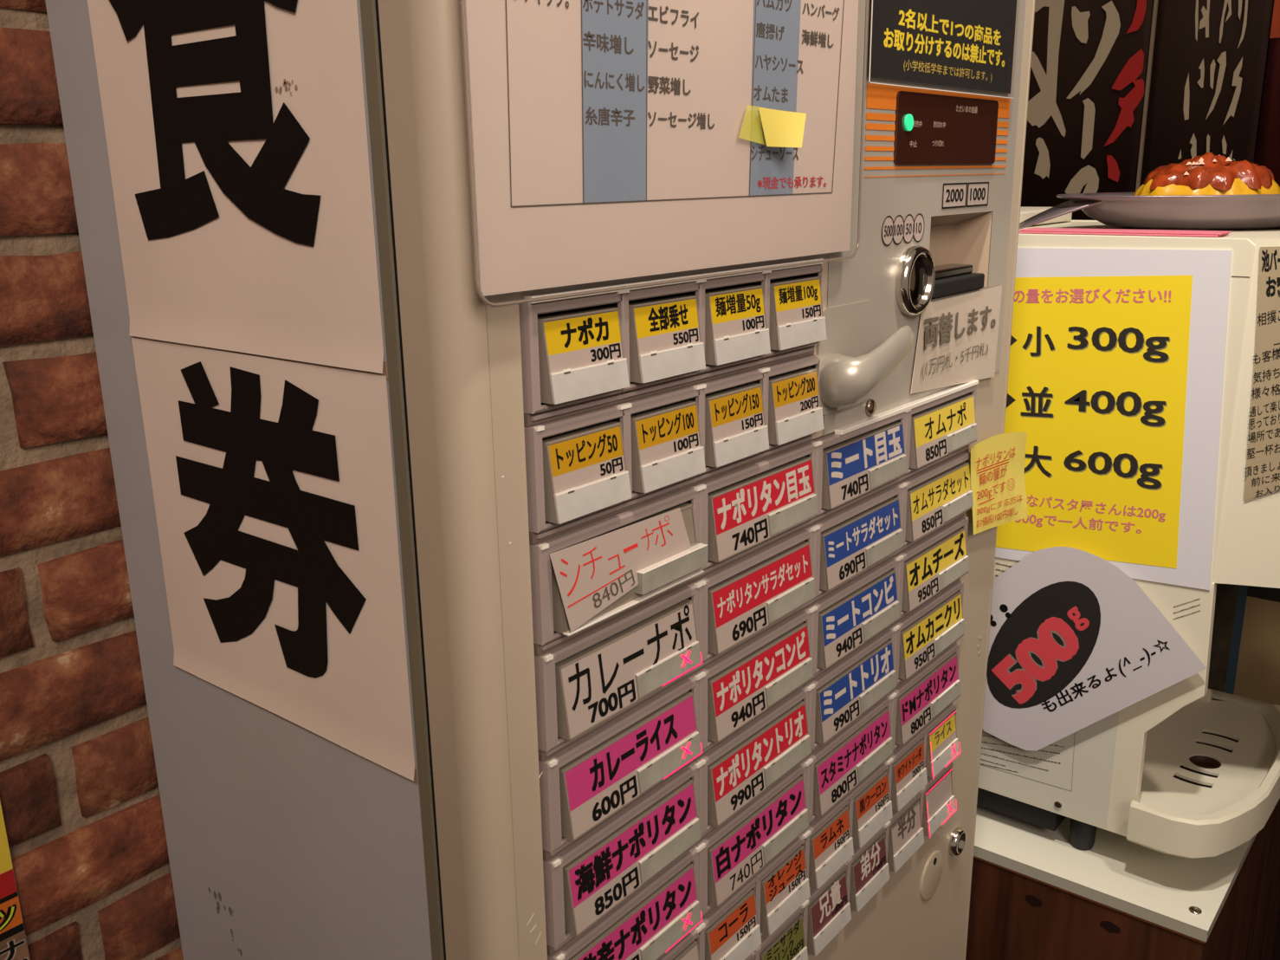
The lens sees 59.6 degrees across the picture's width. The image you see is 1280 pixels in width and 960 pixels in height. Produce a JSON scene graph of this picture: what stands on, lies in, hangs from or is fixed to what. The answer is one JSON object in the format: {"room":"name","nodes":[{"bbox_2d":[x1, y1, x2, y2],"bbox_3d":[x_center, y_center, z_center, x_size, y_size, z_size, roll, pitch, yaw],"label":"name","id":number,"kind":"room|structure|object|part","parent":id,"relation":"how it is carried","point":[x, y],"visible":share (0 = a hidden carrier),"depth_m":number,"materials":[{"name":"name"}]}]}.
{"room":"restaurant","nodes":[
{"label":"restaurant","id":0,"kind":"room"},
{"bbox_2d":[0,0,183,959],"bbox_3d":[-0.479,-0.093,0.336,0.125,2.600,1.930,11,19,37],"label":"wall","id":1,"kind":"structure","parent":0,"point":[80,796],"depth_m":0.53,"materials":[{"name":"brick"}]},
{"bbox_2d":[0,800,30,959],"bbox_3d":[-0.358,0.310,0.487,0.002,0.300,0.195,11,19,37],"label":"flyer","id":2,"kind":"object","parent":1,"relation":"attached to","point":[13,941],"visible":1,"depth_m":0.53,"materials":[{"name":"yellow paper"}]},
{"bbox_2d":[1253,0,1279,959],"bbox_3d":[1.227,-0.303,1.007,2.060,2.600,0.098,11,19,37],"label":"wall","id":3,"kind":"structure","parent":0,"point":[1276,955],"depth_m":1.50,"materials":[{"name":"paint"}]},
{"bbox_2d":[1020,0,1158,219],"bbox_3d":[0.550,-0.560,1.418,0.196,0.540,0.007,11,19,37],"label":"banner","id":4,"kind":"object","parent":3,"relation":"attached to","point":[1091,64],"visible":0.76,"depth_m":1.42,"materials":[{"name":"fabric"}]},
{"bbox_2d":[1140,0,1273,185],"bbox_3d":[0.676,-0.535,1.321,0.124,0.540,0.007,11,19,37],"label":"banner","id":5,"kind":"object","parent":3,"relation":"attached to","point":[1209,61],"visible":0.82,"depth_m":1.33,"materials":[{"name":"fabric"}]},
{"bbox_2d":[1254,0,1279,187],"bbox_3d":[0.784,-0.514,1.236,0.152,0.540,0.008,11,19,37],"label":"banner","id":6,"kind":"object","parent":3,"relation":"attached to","point":[1268,145],"visible":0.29,"depth_m":1.30,"materials":[{"name":"red fabric"}]},
{"bbox_2d":[1269,0,1279,38],"bbox_3d":[0.781,-0.635,1.200,0.152,0.288,0.001,11,19,37],"label":"print","id":7,"kind":"object","parent":6,"relation":"attached to","point":[1275,31],"depth_m":1.28},
{"bbox_3d":[-0.019,1.169,0.720,6.000,0.050,6.000,11,19,37],"label":"floor","id":8,"kind":"structure","parent":0,"visible":0},
{"bbox_2d":[45,0,1035,959],"bbox_3d":[0.015,0.289,0.733,0.278,1.600,0.501,11,19,37],"label":"ticket machine","id":9,"kind":"object","parent":8,"relation":"on","point":[696,582],"visible":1,"depth_m":0.50,"materials":[{"name":"grey paint"}]},
{"bbox_2d":[87,0,387,379],"bbox_3d":[-0.159,-0.136,0.421,0.176,0.181,0.003,11,19,37],"label":"poster","id":10,"kind":"object","parent":9,"relation":"attached to","point":[235,130],"visible":1,"depth_m":0.42,"materials":[{"name":"paper"}]},
{"bbox_2d":[131,336,418,783],"bbox_3d":[-0.157,0.027,0.466,0.177,0.161,0.003,11,19,37],"label":"poster","id":11,"kind":"object","parent":9,"relation":"attached to","point":[273,484],"visible":1,"depth_m":0.46,"materials":[{"name":"paper"}]},
{"bbox_3d":[-0.080,0.354,0.498,0.006,1.580,0.001,11,19,37],"label":"edge trim","id":12,"kind":"part","parent":9,"relation":"part of","materials":[{"name":"brown"}]},
{"bbox_3d":[-0.027,-0.048,0.412,0.014,0.039,0.050,11,19,37],"label":"button frame","id":13,"kind":"part","parent":9,"relation":"part of","materials":[{"name":"plastic"}]},
{"bbox_3d":[-0.027,-0.006,0.424,0.014,0.039,0.050,11,19,37],"label":"button frame","id":14,"kind":"part","parent":9,"relation":"part of","materials":[{"name":"plastic"}]},
{"bbox_3d":[-0.010,0.032,0.454,0.014,0.039,0.099,11,19,37],"label":"button frame","id":15,"kind":"part","parent":9,"relation":"part of","materials":[{"name":"plastic"}]},
{"bbox_3d":[-0.010,0.074,0.466,0.014,0.039,0.099,11,19,37],"label":"button frame","id":16,"kind":"part","parent":9,"relation":"part of","materials":[{"name":"plastic"}]},
{"bbox_3d":[-0.009,0.117,0.477,0.014,0.039,0.099,11,19,37],"label":"button frame","id":17,"kind":"part","parent":9,"relation":"part of","materials":[{"name":"plastic"}]},
{"bbox_3d":[-0.008,0.160,0.489,0.014,0.039,0.099,11,19,37],"label":"button frame","id":18,"kind":"part","parent":9,"relation":"part of","materials":[{"name":"plastic"}]},
{"bbox_3d":[-0.008,0.202,0.501,0.014,0.039,0.099,11,19,37],"label":"button frame","id":19,"kind":"part","parent":9,"relation":"part of","materials":[{"name":"plastic"}]},
{"bbox_3d":[0.005,-0.017,0.461,0.014,0.039,0.050,11,19,37],"label":"button frame","id":20,"kind":"part","parent":9,"relation":"part of","materials":[{"name":"plastic"}]},
{"bbox_3d":[0.004,-0.059,0.450,0.014,0.039,0.050,11,19,37],"label":"button frame","id":21,"kind":"part","parent":9,"relation":"part of","materials":[{"name":"plastic"}]},
{"bbox_2d":[459,0,868,306],"bbox_3d":[0.025,-0.219,0.416,0.003,0.285,0.255,11,19,37],"label":"menu board","id":22,"kind":"object","parent":9,"relation":"attached to","point":[604,143],"visible":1,"depth_m":0.41,"materials":[{"name":"paper"}]},
{"bbox_2d":[738,104,806,147],"bbox_3d":[0.053,-0.146,0.463,0.035,0.017,0.009,-9,17,-28],"label":"sticky note","id":23,"kind":"object","parent":22,"relation":"attached to","point":[769,127],"visible":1,"depth_m":0.47,"materials":[{"name":"yellow paper"}]},
{"bbox_3d":[0.024,-0.083,0.460,0.005,0.003,0.199,11,19,37],"label":"trim","id":24,"kind":"part","parent":9,"relation":"part of","materials":[{"name":"white metal"}]},
{"bbox_3d":[0.009,0.240,0.531,0.014,0.039,0.050,11,19,37],"label":"button frame","id":25,"kind":"part","parent":9,"relation":"part of","materials":[{"name":"plastic"}]},
{"bbox_3d":[0.092,0.299,0.672,0.028,1.550,0.500,11,19,37],"label":"door","id":26,"kind":"part","parent":9,"relation":"part of","materials":[{"name":"paint"}]},
{"bbox_3d":[0.040,0.229,0.569,0.014,0.039,0.050,11,19,37],"label":"button frame","id":27,"kind":"part","parent":9,"relation":"part of","materials":[{"name":"plastic"}]},
{"bbox_3d":[0.036,-0.027,0.499,0.014,0.039,0.050,11,19,37],"label":"button frame","id":28,"kind":"part","parent":9,"relation":"part of","materials":[{"name":"plastic"}]},
{"bbox_3d":[0.035,-0.070,0.487,0.014,0.039,0.050,11,19,37],"label":"button frame","id":29,"kind":"part","parent":9,"relation":"part of","materials":[{"name":"plastic"}]},
{"bbox_3d":[0.041,0.272,0.580,0.014,0.039,0.050,11,19,37],"label":"button frame","id":30,"kind":"part","parent":9,"relation":"part of","materials":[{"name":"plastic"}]},
{"bbox_3d":[0.055,0.181,0.576,0.014,0.039,0.099,11,19,37],"label":"button frame","id":31,"kind":"part","parent":9,"relation":"part of","materials":[{"name":"plastic"}]},
{"bbox_3d":[0.054,0.138,0.564,0.014,0.039,0.099,11,19,37],"label":"button frame","id":32,"kind":"part","parent":9,"relation":"part of","materials":[{"name":"plastic"}]},
{"bbox_3d":[0.054,0.096,0.552,0.014,0.039,0.099,11,19,37],"label":"button frame","id":33,"kind":"part","parent":9,"relation":"part of","materials":[{"name":"plastic"}]},
{"bbox_3d":[0.053,0.053,0.541,0.014,0.039,0.099,11,19,37],"label":"button frame","id":34,"kind":"part","parent":9,"relation":"part of","materials":[{"name":"plastic"}]},
{"bbox_3d":[0.052,0.010,0.529,0.014,0.039,0.099,11,19,37],"label":"button frame","id":35,"kind":"part","parent":9,"relation":"part of","materials":[{"name":"plastic"}]},
{"bbox_3d":[0.072,0.261,0.618,0.014,0.039,0.050,11,19,37],"label":"button frame","id":36,"kind":"part","parent":9,"relation":"part of","materials":[{"name":"plastic"}]},
{"bbox_3d":[0.071,0.218,0.606,0.014,0.039,0.050,11,19,37],"label":"button frame","id":37,"kind":"part","parent":9,"relation":"part of","materials":[{"name":"plastic"}]},
{"bbox_3d":[0.067,-0.038,0.536,0.014,0.039,0.050,11,19,37],"label":"button frame","id":38,"kind":"part","parent":9,"relation":"part of","materials":[{"name":"plastic"}]},
{"bbox_3d":[0.067,-0.081,0.524,0.014,0.039,0.050,11,19,37],"label":"button frame","id":39,"kind":"part","parent":9,"relation":"part of","materials":[{"name":"plastic"}]},
{"bbox_3d":[0.103,0.250,0.655,0.014,0.039,0.050,11,19,37],"label":"button frame","id":40,"kind":"part","parent":9,"relation":"part of","materials":[{"name":"plastic"}]},
{"bbox_3d":[0.103,0.208,0.644,0.014,0.039,0.050,11,19,37],"label":"button frame","id":41,"kind":"part","parent":9,"relation":"part of","materials":[{"name":"plastic"}]},
{"bbox_3d":[0.105,-0.063,0.573,0.001,0.054,0.058,11,19,37],"label":"lever plate","id":42,"kind":"part","parent":9,"relation":"part of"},
{"bbox_3d":[0.118,0.160,0.651,0.014,0.039,0.099,11,19,37],"label":"button frame","id":43,"kind":"part","parent":9,"relation":"part of","materials":[{"name":"plastic"}]},
{"bbox_3d":[0.117,0.117,0.639,0.014,0.039,0.099,11,19,37],"label":"button frame","id":44,"kind":"part","parent":9,"relation":"part of","materials":[{"name":"plastic"}]},
{"bbox_3d":[0.116,0.074,0.627,0.014,0.039,0.099,11,19,37],"label":"button frame","id":45,"kind":"part","parent":9,"relation":"part of","materials":[{"name":"plastic"}]},
{"bbox_3d":[0.116,0.031,0.616,0.014,0.039,0.099,11,19,37],"label":"button frame","id":46,"kind":"part","parent":9,"relation":"part of","materials":[{"name":"plastic"}]},
{"bbox_3d":[0.115,-0.011,0.604,0.014,0.039,0.099,11,19,37],"label":"button frame","id":47,"kind":"part","parent":9,"relation":"part of","materials":[{"name":"plastic"}]},
{"bbox_3d":[0.115,-0.057,0.567,0.026,0.038,0.060,11,19,37],"label":"return lever","id":48,"kind":"part","parent":9,"relation":"part of","materials":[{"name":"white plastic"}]},
{"bbox_3d":[0.135,0.239,0.693,0.014,0.039,0.050,11,19,37],"label":"button frame","id":49,"kind":"part","parent":9,"relation":"part of","materials":[{"name":"plastic"}]},
{"bbox_3d":[0.134,0.197,0.681,0.014,0.039,0.050,11,19,37],"label":"button frame","id":50,"kind":"part","parent":9,"relation":"part of","materials":[{"name":"plastic"}]},
{"bbox_3d":[0.166,0.229,0.730,0.014,0.039,0.050,11,19,37],"label":"button frame","id":51,"kind":"part","parent":9,"relation":"part of","materials":[{"name":"plastic"}]},
{"bbox_3d":[0.165,0.186,0.719,0.014,0.039,0.050,11,19,37],"label":"button frame","id":52,"kind":"part","parent":9,"relation":"part of","materials":[{"name":"plastic"}]},
{"bbox_3d":[0.157,-0.043,0.641,0.005,0.003,0.176,11,19,37],"label":"trim","id":53,"kind":"part","parent":9,"relation":"part of","materials":[{"name":"white metal"}]},
{"bbox_2d":[904,114,913,130],"bbox_3d":[0.140,-0.186,0.583,0.001,0.008,0.008,11,19,37],"label":"lamp","id":54,"kind":"object","parent":9,"relation":"attached to","point":[908,119],"depth_m":0.58,"materials":[{"name":"green plastic"}]},
{"bbox_3d":[0.180,0.138,0.726,0.014,0.039,0.099,11,19,37],"label":"button frame","id":55,"kind":"part","parent":9,"relation":"part of","materials":[{"name":"plastic"}]},
{"bbox_3d":[0.163,-0.259,0.598,0.001,0.438,0.233,11,19,37],"label":"coin panel","id":56,"kind":"part","parent":9,"relation":"part of","materials":[{"name":"beige metal"}]},
{"bbox_3d":[0.180,0.095,0.714,0.014,0.039,0.099,11,19,37],"label":"button frame","id":57,"kind":"part","parent":9,"relation":"part of","materials":[{"name":"plastic"}]},
{"bbox_3d":[0.179,0.053,0.702,0.014,0.039,0.099,11,19,37],"label":"button frame","id":58,"kind":"part","parent":9,"relation":"part of","materials":[{"name":"plastic"}]},
{"bbox_3d":[0.178,0.010,0.691,0.014,0.039,0.099,11,19,37],"label":"button frame","id":59,"kind":"part","parent":9,"relation":"part of","materials":[{"name":"plastic"}]},
{"bbox_3d":[0.197,0.218,0.768,0.014,0.039,0.050,11,19,37],"label":"button frame","id":60,"kind":"part","parent":9,"relation":"part of","materials":[{"name":"plastic"}]},
{"bbox_3d":[0.197,0.175,0.756,0.014,0.039,0.050,11,19,37],"label":"button frame","id":61,"kind":"part","parent":9,"relation":"part of","materials":[{"name":"plastic"}]},
{"bbox_3d":[0.178,-0.033,0.679,0.014,0.039,0.099,11,19,37],"label":"button frame","id":62,"kind":"part","parent":9,"relation":"part of","materials":[{"name":"plastic"}]},
{"bbox_2d":[868,0,1016,98],"bbox_3d":[0.168,-0.295,0.590,0.002,0.170,0.186,11,19,37],"label":"notice sign","id":63,"kind":"object","parent":9,"relation":"attached to","point":[959,43],"visible":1,"depth_m":0.60,"materials":[{"name":"black plastic"}]},
{"bbox_2d":[910,285,1002,393],"bbox_3d":[0.193,-0.083,0.677,0.002,0.058,0.123,11,19,37],"label":"sign","id":64,"kind":"object","parent":9,"relation":"attached to","point":[957,341],"visible":1,"depth_m":0.68,"materials":[{"name":"beige paper"}]},
{"bbox_2d":[931,263,984,298],"bbox_3d":[0.182,-0.120,0.669,0.022,0.014,0.073,11,19,37],"label":"bill slot","id":65,"kind":"object","parent":9,"relation":"on","point":[948,280],"depth_m":0.67,"materials":[{"name":"black plastic"}]},
{"bbox_2d":[970,432,1027,534],"bbox_3d":[0.243,0.003,0.753,0.003,0.071,0.097,12,20,40],"label":"sticky note","id":66,"kind":"object","parent":9,"relation":"attached to","point":[998,485],"visible":1,"depth_m":0.75,"materials":[{"name":"yellow paper"}]},
{"bbox_2d":[965,798,1279,959],"bbox_3d":[0.537,0.619,1.398,0.374,0.636,0.551,11,19,37],"label":"base cabinet","id":67,"kind":"object","parent":8,"relation":"on","point":[1035,895],"visible":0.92,"depth_m":1.10,"materials":[{"name":"brown wood"}]},
{"bbox_2d":[976,206,1279,858],"bbox_3d":[0.502,0.040,1.149,0.443,0.615,0.337,11,19,37],"label":"water dispenser","id":68,"kind":"object","parent":67,"relation":"on","point":[1190,768],"visible":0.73,"depth_m":1.07,"materials":[{"name":"beige plastic"}]},
{"bbox_3d":[0.368,-0.275,1.171,0.090,0.015,0.260,11,19,37],"label":"lid","id":69,"kind":"part","parent":68,"relation":"part of","materials":[{"name":"beige plastic"}]},
{"bbox_3d":[0.344,0.208,1.130,0.270,0.223,0.002,11,19,37],"label":"panel","id":70,"kind":"part","parent":68,"relation":"part of","materials":[{"name":"white plastic"}]},
{"bbox_2d":[982,546,1206,749],"bbox_3d":[0.413,0.169,1.047,0.214,0.216,0.001,11,19,37],"label":"paper sign","id":71,"kind":"object","parent":68,"relation":"attached to","point":[1075,642],"visible":1,"depth_m":1.05,"materials":[{"name":"grey paper"}]},
{"bbox_2d":[995,247,1232,589],"bbox_3d":[0.408,-0.056,0.998,0.216,0.299,0.002,11,19,37],"label":"poster","id":72,"kind":"object","parent":68,"relation":"attached to","point":[1116,362],"visible":0.87,"depth_m":0.98,"materials":[{"name":"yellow paper"}]},
{"bbox_2d":[1018,227,1231,237],"bbox_3d":[0.421,-0.217,0.977,0.167,0.003,0.040,11,19,37],"label":"folded cloth","id":73,"kind":"object","parent":68,"relation":"on","point":[1044,230],"visible":1,"depth_m":0.96,"materials":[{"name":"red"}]},
{"bbox_2d":[1019,192,1279,229],"bbox_3d":[0.524,-0.255,1.056,0.265,0.032,0.228,11,19,37],"label":"plate","id":74,"kind":"object","parent":68,"relation":"on","point":[1123,210],"visible":0.92,"depth_m":1.00,"materials":[{"name":"metal"}]},
{"bbox_3d":[0.394,-0.252,1.052,0.080,0.031,0.076,-1,15,0],"label":"handle","id":75,"kind":"part","parent":74,"relation":"part of","materials":[{"name":"metal"}]},
{"bbox_2d":[1132,152,1279,195],"bbox_3d":[0.536,-0.281,1.045,0.132,0.048,0.086,-2,15,-5],"label":"sample","id":76,"kind":"object","parent":74,"relation":"on","point":[1208,173],"visible":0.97,"depth_m":1.02,"materials":[{"name":"multicoloured"}]},
{"bbox_2d":[1126,689,1279,858],"bbox_3d":[0.600,0.293,1.140,0.099,0.042,0.337,11,19,37],"label":"drip tray","id":77,"kind":"object","parent":68,"relation":"on","point":[1214,783],"depth_m":1.11,"materials":[{"name":"beige plastic"}]},
{"bbox_3d":[0.573,0.160,1.125,0.180,0.224,0.276,11,19,37],"label":"splash panel","id":78,"kind":"part","parent":68,"relation":"part of","materials":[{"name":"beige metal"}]},
{"bbox_2d":[1244,246,1279,500],"bbox_3d":[0.521,-0.083,0.911,0.051,0.211,0.001,4,16,18],"label":"notice","id":79,"kind":"object","parent":68,"relation":"attached to","point":[1263,473],"visible":1,"depth_m":0.92,"materials":[{"name":"white paper"}]}
]}

